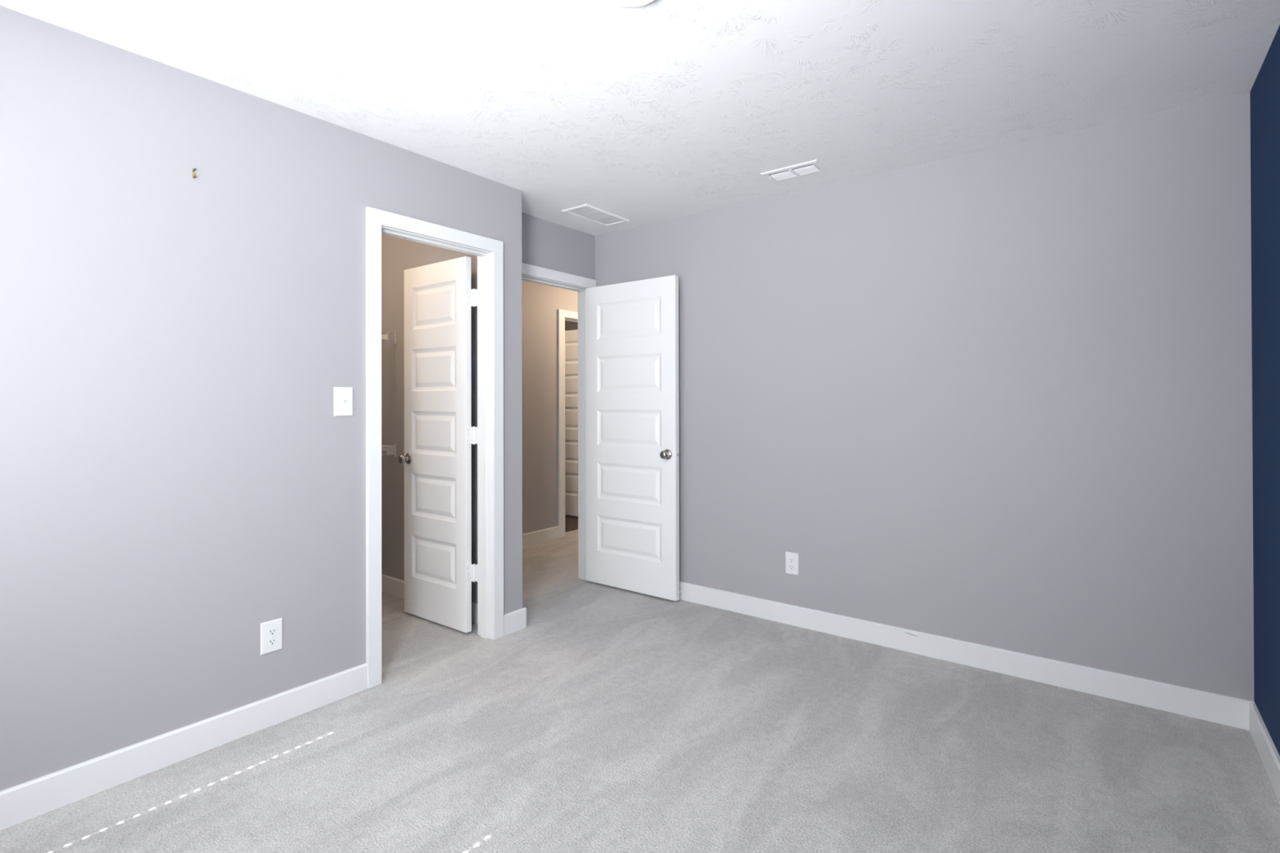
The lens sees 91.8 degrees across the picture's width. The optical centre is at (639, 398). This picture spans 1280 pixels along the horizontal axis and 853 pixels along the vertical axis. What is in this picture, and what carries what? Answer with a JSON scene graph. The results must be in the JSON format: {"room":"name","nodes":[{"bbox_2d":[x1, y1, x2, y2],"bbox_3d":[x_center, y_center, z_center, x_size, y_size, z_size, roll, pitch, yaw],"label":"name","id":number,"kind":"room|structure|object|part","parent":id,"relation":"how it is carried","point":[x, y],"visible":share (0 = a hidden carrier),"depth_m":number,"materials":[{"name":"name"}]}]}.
{"room":"empty bedroom","nodes":[
{"label":"empty bedroom","id":0,"kind":"room"},
{"bbox_2d":[0,5,508,791],"bbox_3d":[-1.675,0.051,2.225,0.115,2.440,3.000,0,0,37],"label":"wall","id":1,"kind":"structure","parent":0,"point":[180,476],"depth_m":2.17,"materials":[{"name":"grey paint"}]},
{"bbox_2d":[192,168,195,177],"bbox_3d":[-1.600,-0.811,2.225,0.017,0.033,0.008,0,0,37],"label":"hook","id":2,"kind":"object","parent":1,"relation":"attached to","point":[194,169],"visible":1,"depth_m":2.23,"materials":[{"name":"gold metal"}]},
{"bbox_2d":[0,573,526,830],"bbox_3d":[-2.148,1.220,2.655,1.431,0.109,3.115,0,0,37],"label":"baseboard","id":3,"kind":"structure","parent":1,"relation":"attached to","point":[30,799],"depth_m":2.18,"materials":[{"name":"white wood"}]},
{"bbox_2d":[260,617,282,655],"bbox_3d":[-1.440,0.929,2.424,0.009,0.123,0.079,0,0,37],"label":"wall outlet","id":4,"kind":"object","parent":1,"relation":"attached to","point":[271,632],"visible":1,"depth_m":2.42,"materials":[{"name":"white plastic"}]},
{"bbox_2d":[267,637,276,645],"bbox_3d":[-1.438,0.949,2.422,0.002,0.028,0.034,0,0,37],"label":"receptacle","id":5,"kind":"object","parent":4,"relation":"attached to","point":[271,641],"depth_m":2.42,"materials":[{"name":"white plastic"}]},
{"bbox_2d":[267,627,276,635],"bbox_3d":[-1.438,0.910,2.423,0.002,0.028,0.034,0,0,37],"label":"receptacle","id":6,"kind":"object","parent":4,"relation":"attached to","point":[271,631],"depth_m":2.42,"materials":[{"name":"white plastic"}]},
{"bbox_2d":[333,386,352,416],"bbox_3d":[-1.265,0.012,2.652,0.018,0.124,0.082,0,0,37],"label":"light switch","id":7,"kind":"object","parent":1,"relation":"attached to","point":[343,396],"visible":1,"depth_m":2.65,"materials":[{"name":"white plastic"}]},
{"bbox_2d":[365,206,503,688],"bbox_3d":[-1.017,0.213,3.068,0.134,2.121,0.762,0,0,37],"label":"door frame","id":8,"kind":"structure","parent":1,"relation":"attached to","point":[489,252],"depth_m":3.27,"materials":[{"name":"white wood"}]},
{"bbox_2d":[398,256,477,632],"bbox_3d":[-1.143,0.246,3.515,0.648,2.032,0.157,0,0,37],"label":"door","id":9,"kind":"structure","parent":1,"relation":"in","point":[439,571],"depth_m":3.49,"materials":[{"name":"white paint"}]},
{"bbox_3d":[-1.384,0.352,3.634,0.065,0.065,0.061,0,0,37],"label":"knob","id":10,"kind":"part","parent":9,"relation":"part of","materials":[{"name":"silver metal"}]},
{"bbox_2d":[381,186,522,613],"bbox_3d":[-1.354,0.059,3.929,1.675,2.440,0.099,0,0,37],"label":"wall","id":11,"kind":"structure","parent":0,"point":[397,255],"depth_m":3.75,"materials":[{"name":"grey paint"}]},
{"bbox_2d":[521,280,577,533],"bbox_3d":[-0.759,0.066,5.835,0.115,2.440,3.651,0,0,37],"label":"wall","id":12,"kind":"structure","parent":0,"point":[540,303],"depth_m":5.56,"materials":[{"name":"grey paint"}]},
{"bbox_2d":[522,526,559,546],"bbox_3d":[-0.705,1.231,5.790,0.016,0.109,3.651,0,0,37],"label":"baseboard","id":13,"kind":"structure","parent":12,"relation":"attached to","point":[553,533],"depth_m":5.54,"materials":[{"name":"white wood"}]},
{"bbox_2d":[557,309,577,537],"bbox_3d":[-0.516,0.229,6.136,0.134,2.116,0.933,0,0,37],"label":"door frame","id":14,"kind":"structure","parent":12,"relation":"attached to","point":[562,315],"depth_m":5.75,"materials":[{"name":"white wood"}]},
{"bbox_2d":[564,329,577,516],"bbox_3d":[-0.656,0.262,6.699,0.756,2.032,0.096,0,0,37],"label":"door","id":15,"kind":"structure","parent":12,"relation":"in","point":[571,336],"depth_m":6.79,"materials":[{"name":"white paint"}]},
{"bbox_2d":[521,212,595,279],"bbox_3d":[-0.654,0.058,4.058,0.115,2.440,0.956,0,0,37],"label":"wall","id":16,"kind":"structure","parent":0,"point":[546,244],"depth_m":4.10,"materials":[{"name":"grey paint"}]},
{"bbox_2d":[521,262,596,580],"bbox_3d":[-0.627,0.217,4.077,0.134,2.121,0.881,0,0,37],"label":"door frame","id":17,"kind":"structure","parent":16,"relation":"attached to","point":[530,273],"depth_m":4.38,"materials":[{"name":"white wood"}]},
{"bbox_3d":[-0.582,0.217,4.042,0.019,2.121,0.881,0,0,37],"label":"casing","id":18,"kind":"part","parent":17,"relation":"part of","materials":[{"name":"white wood"}]},
{"bbox_2d":[585,275,679,600],"bbox_3d":[-0.062,0.245,4.106,0.765,2.036,0.162,0,0,37],"label":"door","id":19,"kind":"structure","parent":16,"relation":"in","point":[632,328],"depth_m":4.07,"materials":[{"name":"white paint"}]},
{"bbox_3d":[0.156,0.349,3.877,0.065,0.065,0.061,0,0,37],"label":"knob","id":20,"kind":"part","parent":19,"relation":"part of","materials":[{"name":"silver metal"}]},
{"bbox_2d":[564,320,577,330],"bbox_3d":[-1.318,0.072,6.924,2.095,2.440,2.600,0,0,37],"label":"wall","id":21,"kind":"structure","parent":0,"point":[569,326],"depth_m":8.12,"materials":[{"name":"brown paint"}]},
{"bbox_2d":[0,515,1279,852],"bbox_3d":[-0.697,1.337,3.824,6.836,0.120,6.965,0,0,37],"label":"floor","id":22,"kind":"structure","parent":0,"point":[618,720],"depth_m":2.17,"materials":[{"name":"grey carpet"}]},
{"bbox_2d":[0,0,1279,235],"bbox_3d":[-0.703,-1.238,3.836,6.836,0.150,6.965,0,0,37],"label":"ceiling","id":23,"kind":"structure","parent":0,"point":[657,110],"depth_m":2.23,"materials":[{"name":"white paint"}]},
{"bbox_2d":[561,204,629,226],"bbox_3d":[-0.275,-1.160,3.930,0.206,0.008,0.424,0,0,37],"label":"ceiling vent","id":24,"kind":"object","parent":23,"relation":"in","point":[585,211],"visible":1,"depth_m":3.91,"materials":[{"name":"white metal"}]},
{"bbox_3d":[-0.353,-1.159,3.829,0.152,0.002,0.110,0,0,37],"label":"louver panel","id":25,"kind":"part","parent":24,"relation":"part of","materials":[{"name":"white metal"}]},
{"bbox_3d":[-0.277,-1.159,3.929,0.152,0.002,0.110,0,0,37],"label":"louver panel","id":26,"kind":"part","parent":24,"relation":"part of","materials":[{"name":"white metal"}]},
{"bbox_3d":[-0.200,-1.159,4.028,0.152,0.002,0.110,0,0,37],"label":"louver panel","id":27,"kind":"part","parent":24,"relation":"part of","materials":[{"name":"white metal"}]},
{"bbox_2d":[608,0,653,6],"bbox_3d":[-0.025,-1.159,1.733,0.184,0.031,0.184,0,0,37],"label":"recessed light","id":28,"kind":"object","parent":23,"relation":"in","point":[621,2],"visible":1,"depth_m":1.80,"materials":[{"name":"white plastic"}]},
{"bbox_2d":[614,0,648,4],"bbox_3d":[-0.025,-1.153,1.733,0.153,0.019,0.153,0,0,37],"label":"diffuser","id":29,"kind":"object","parent":28,"relation":"attached to","point":[616,2],"depth_m":1.79,"materials":[{"name":"white"}]},
{"bbox_2d":[760,159,828,182],"bbox_3d":[0.794,-1.161,3.186,0.302,0.017,0.165,0,0,37],"label":"ceiling vent","id":30,"kind":"object","parent":23,"relation":"in","point":[813,166],"visible":1,"depth_m":3.17,"materials":[{"name":"white metal"}]},
{"bbox_2d":[595,92,1253,701],"bbox_3d":[1.046,0.051,3.432,3.578,2.440,0.115,0,0,37],"label":"wall","id":31,"kind":"structure","parent":0,"point":[999,397],"depth_m":2.88,"materials":[{"name":"grey paint"}]},
{"bbox_2d":[785,551,799,575],"bbox_3d":[0.857,0.929,3.497,0.079,0.123,0.009,0,0,37],"label":"wall outlet","id":32,"kind":"object","parent":31,"relation":"attached to","point":[792,559],"visible":1,"depth_m":3.49,"materials":[{"name":"white plastic"}]},
{"bbox_2d":[788,564,794,569],"bbox_3d":[0.855,0.949,3.494,0.034,0.028,0.002,0,0,37],"label":"receptacle","id":33,"kind":"object","parent":32,"relation":"attached to","point":[790,566],"depth_m":3.49,"materials":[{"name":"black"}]},
{"bbox_2d":[788,557,794,563],"bbox_3d":[0.855,0.910,3.494,0.034,0.028,0.002,0,0,37],"label":"receptacle","id":34,"kind":"object","parent":32,"relation":"attached to","point":[791,560],"depth_m":3.49,"materials":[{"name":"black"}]},
{"bbox_2d":[679,581,1254,730],"bbox_3d":[1.009,1.216,3.374,3.348,0.109,0.017,0,0,37],"label":"baseboard","id":35,"kind":"structure","parent":31,"relation":"attached to","point":[1223,709],"depth_m":2.86,"materials":[{"name":"white wood"}]},
{"bbox_2d":[1249,25,1279,755],"bbox_3d":[1.121,0.038,0.678,0.115,2.440,4.170,0,0,37],"label":"wall","id":36,"kind":"structure","parent":0,"point":[1264,94],"depth_m":2.14,"materials":[{"name":"blue paint"}]},
{"bbox_2d":[1248,702,1279,804],"bbox_3d":[1.101,1.204,0.752,0.016,0.109,4.039,0,0,37],"label":"baseboard","id":37,"kind":"structure","parent":36,"relation":"attached to","point":[1269,756],"depth_m":2.12,"materials":[{"name":"white wood"}]},
{"bbox_3d":[-2.418,0.059,3.579,0.110,2.440,1.750,0,0,37],"label":"wall","id":38,"kind":"structure","parent":0,"visible":0},
{"bbox_2d":[381,331,395,343],"bbox_3d":[-2.231,-0.403,3.475,0.315,0.082,1.690,0,0,37],"label":"wire shelf","id":39,"kind":"object","parent":38,"relation":"attached to","point":[388,336],"visible":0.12,"depth_m":4.04,"materials":[{"name":"white metal"}]},
{"bbox_2d":[381,444,396,456],"bbox_3d":[-2.229,0.335,3.472,0.315,0.082,1.690,0,0,37],"label":"wire shelf","id":40,"kind":"object","parent":38,"relation":"attached to","point":[391,450],"visible":0.14,"depth_m":4.04,"materials":[{"name":"white metal"}]}
]}

